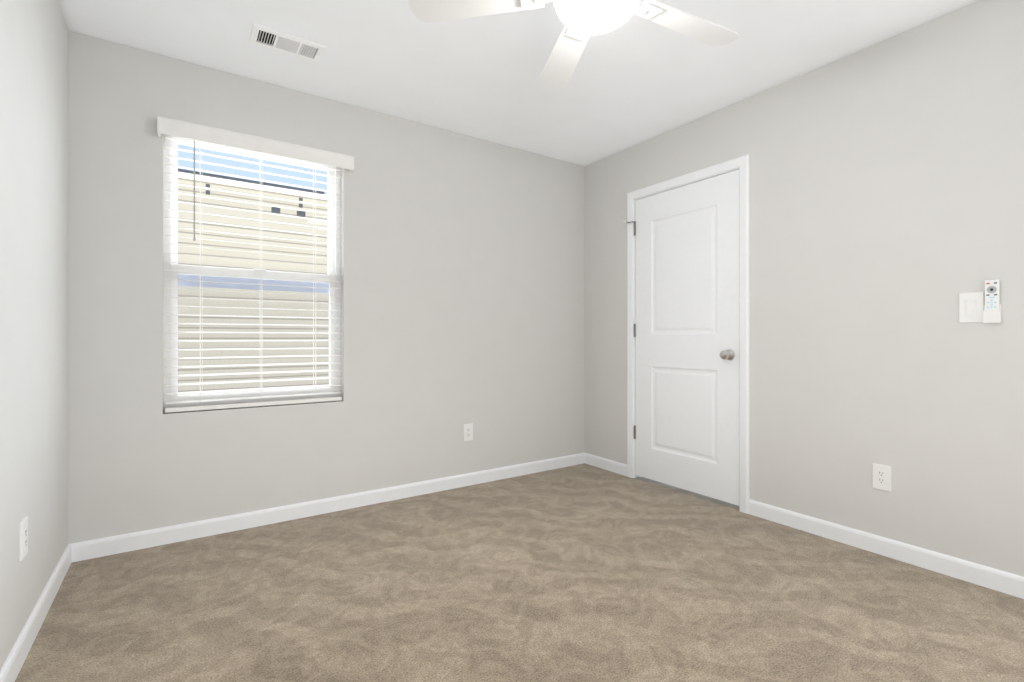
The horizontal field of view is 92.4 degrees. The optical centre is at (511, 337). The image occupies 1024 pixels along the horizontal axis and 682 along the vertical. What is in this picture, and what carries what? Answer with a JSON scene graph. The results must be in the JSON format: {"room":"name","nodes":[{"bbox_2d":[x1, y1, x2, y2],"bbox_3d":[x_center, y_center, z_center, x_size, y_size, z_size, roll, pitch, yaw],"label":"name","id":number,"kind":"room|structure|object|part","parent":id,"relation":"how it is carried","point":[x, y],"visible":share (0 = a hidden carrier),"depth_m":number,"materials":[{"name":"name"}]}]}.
{"room":"empty bedroom","nodes":[
{"label":"empty bedroom","id":0,"kind":"room"},
{"bbox_2d":[0,0,67,670],"bbox_3d":[-1.052,-0.190,0.676,0.140,2.450,3.740,0,0,-34],"label":"wall","id":1,"kind":"structure","parent":0,"point":[34,261],"depth_m":1.71,"materials":[{"name":"paint"}]},
{"bbox_2d":[20,516,27,560],"bbox_3d":[-1.592,0.655,1.602,0.008,0.120,0.074,0,0,-34],"label":"electrical outlet","id":2,"kind":"object","parent":1,"relation":"attached to","point":[24,537],"visible":0.98,"depth_m":1.59,"materials":[{"name":"white plastic"}]},
{"bbox_2d":[0,545,70,681],"bbox_3d":[-1.024,0.993,0.771,0.013,0.084,3.587,0,0,-34],"label":"baseboard","id":3,"kind":"structure","parent":1,"relation":"attached to","point":[14,662],"depth_m":1.69,"materials":[{"name":"white wood"}]},
{"bbox_2d":[68,31,584,543],"bbox_3d":[-0.761,-0.190,3.219,3.480,2.450,0.140,0,0,-34],"label":"wall","id":4,"kind":"structure","parent":0,"point":[462,279],"depth_m":2.99,"materials":[{"name":"paint"}]},
{"bbox_2d":[163,134,340,412],"bbox_3d":[-1.440,-0.352,2.796,0.890,1.479,0.076,0,0,-34],"label":"window","id":5,"kind":"structure","parent":4,"relation":"in","point":[220,271],"depth_m":2.71,"materials":[{"name":"plastic"}]},
{"bbox_2d":[178,274,328,391],"bbox_3d":[-1.459,0.002,2.823,0.822,0.682,0.004,0,0,-34],"label":"screen","id":6,"kind":"object","parent":5,"relation":"attached to","point":[285,287],"depth_m":2.79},
{"bbox_2d":[157,116,353,412],"bbox_3d":[-1.373,-0.353,2.717,0.953,1.470,0.126,0,0,-34],"label":"window blind","id":7,"kind":"object","parent":5,"relation":"attached to","point":[195,131],"visible":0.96,"depth_m":2.69,"materials":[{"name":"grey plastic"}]},
{"bbox_3d":[-1.402,0.368,2.740,0.872,0.022,0.050,0,0,-34],"label":"rail","id":8,"kind":"part","parent":7,"relation":"part of","materials":[{"name":"white plastic"}]},
{"bbox_2d":[68,453,584,562],"bbox_3d":[-0.718,0.993,3.156,3.200,0.084,0.013,0,0,-34],"label":"baseboard","id":9,"kind":"structure","parent":4,"relation":"attached to","point":[100,547],"depth_m":2.79,"materials":[{"name":"white wood"}]},
{"bbox_2d":[463,423,472,441],"bbox_3d":[-0.306,0.665,3.439,0.074,0.120,0.008,0,0,-34],"label":"electrical outlet","id":10,"kind":"object","parent":4,"relation":"attached to","point":[467,432],"visible":1,"depth_m":3.43,"materials":[{"name":"white plastic"}]},
{"bbox_2d":[57,0,978,166],"bbox_3d":[0.290,-1.465,1.672,3.480,0.100,3.880,0,0,-34],"label":"ceiling","id":11,"kind":"structure","parent":0,"point":[635,80],"depth_m":2.46,"materials":[{"name":"paint"}]},
{"bbox_2d":[249,23,324,62],"bbox_3d":[-1.079,-1.408,2.362,0.310,0.015,0.160,0,0,-34],"label":"ceiling vent","id":12,"kind":"object","parent":11,"relation":"in","point":[272,39],"visible":1,"depth_m":2.35,"materials":[{"name":"white metal"}]},
{"bbox_2d":[409,0,738,87],"bbox_3d":[0.331,-1.242,1.674,1.251,0.347,1.264,0,0,-34],"label":"fan","id":13,"kind":"object","parent":11,"relation":"hanging from","point":[583,20],"visible":1,"depth_m":1.78,"materials":[{"name":"white plastic"}]},
{"bbox_2d":[15,463,1023,681],"bbox_3d":[0.290,1.085,1.672,3.480,0.100,3.880,0,0,-34],"label":"floor","id":14,"kind":"structure","parent":0,"point":[584,572],"depth_m":1.92,"materials":[{"name":"beige carpet"}]},
{"bbox_2d":[585,0,1023,576],"bbox_3d":[1.711,-0.190,2.553,0.140,2.450,3.740,0,0,-34],"label":"wall","id":15,"kind":"structure","parent":0,"point":[887,202],"depth_m":2.35,"materials":[{"name":"paint"}]},
{"bbox_2d":[585,453,626,475],"bbox_3d":[0.733,0.993,3.855,0.013,0.084,0.461,0,0,-34],"label":"baseboard","id":16,"kind":"structure","parent":15,"relation":"attached to","point":[607,464],"depth_m":3.84,"materials":[{"name":"white wood"}]},
{"bbox_2d":[627,154,749,513],"bbox_3d":[1.191,0.000,3.318,0.140,2.069,0.853,0,0,-34],"label":"door jamb","id":17,"kind":"structure","parent":15,"relation":"in","point":[635,476],"depth_m":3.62,"materials":[{"name":"white wood"}]},
{"bbox_2d":[626,169,738,505],"bbox_3d":[1.138,-0.001,3.310,0.186,2.021,0.858,0,0,-34],"label":"door","id":18,"kind":"structure","parent":17,"relation":"attached to","point":[687,334],"depth_m":3.24,"materials":[{"name":"white wood"}]},
{"bbox_3d":[0.881,-0.053,3.621,0.103,1.600,0.055,0,0,-34],"label":"door hinges","id":19,"kind":"part","parent":18,"relation":"part of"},
{"bbox_3d":[1.352,0.105,2.995,0.186,0.066,0.096,0,0,-34],"label":"knob","id":20,"kind":"part","parent":18,"relation":"part of","materials":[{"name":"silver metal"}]},
{"bbox_2d":[873,463,890,491],"bbox_3d":[1.764,0.667,2.343,0.008,0.120,0.074,0,0,-34],"label":"electrical outlet","id":21,"kind":"object","parent":15,"relation":"attached to","point":[881,477],"visible":1,"depth_m":2.34,"materials":[{"name":"white plastic"}]},
{"bbox_2d":[748,499,1023,598],"bbox_3d":[2.006,0.993,1.982,0.013,0.084,2.183,0,0,-34],"label":"baseboard","id":22,"kind":"structure","parent":15,"relation":"attached to","point":[988,577],"depth_m":2.28,"materials":[{"name":"white wood"}]},
{"bbox_2d":[959,280,1000,322],"bbox_3d":[1.954,-0.149,2.052,0.021,0.177,0.131,0,0,-34],"label":"light switch","id":23,"kind":"object","parent":15,"relation":"attached to","point":[973,308],"visible":1,"depth_m":2.05,"materials":[{"name":"white plastic"}]},
{"label":"outside","id":24,"kind":"structure","parent":0,"visible":0},
{"bbox_2d":[178,168,328,394],"bbox_3d":[-2.755,1.124,5.975,15.000,5.822,0.440,0,0,-34],"label":"house","id":25,"kind":"structure","parent":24,"point":[238,263],"depth_m":5.68,"materials":[{"name":"beige plastic"}]}
]}

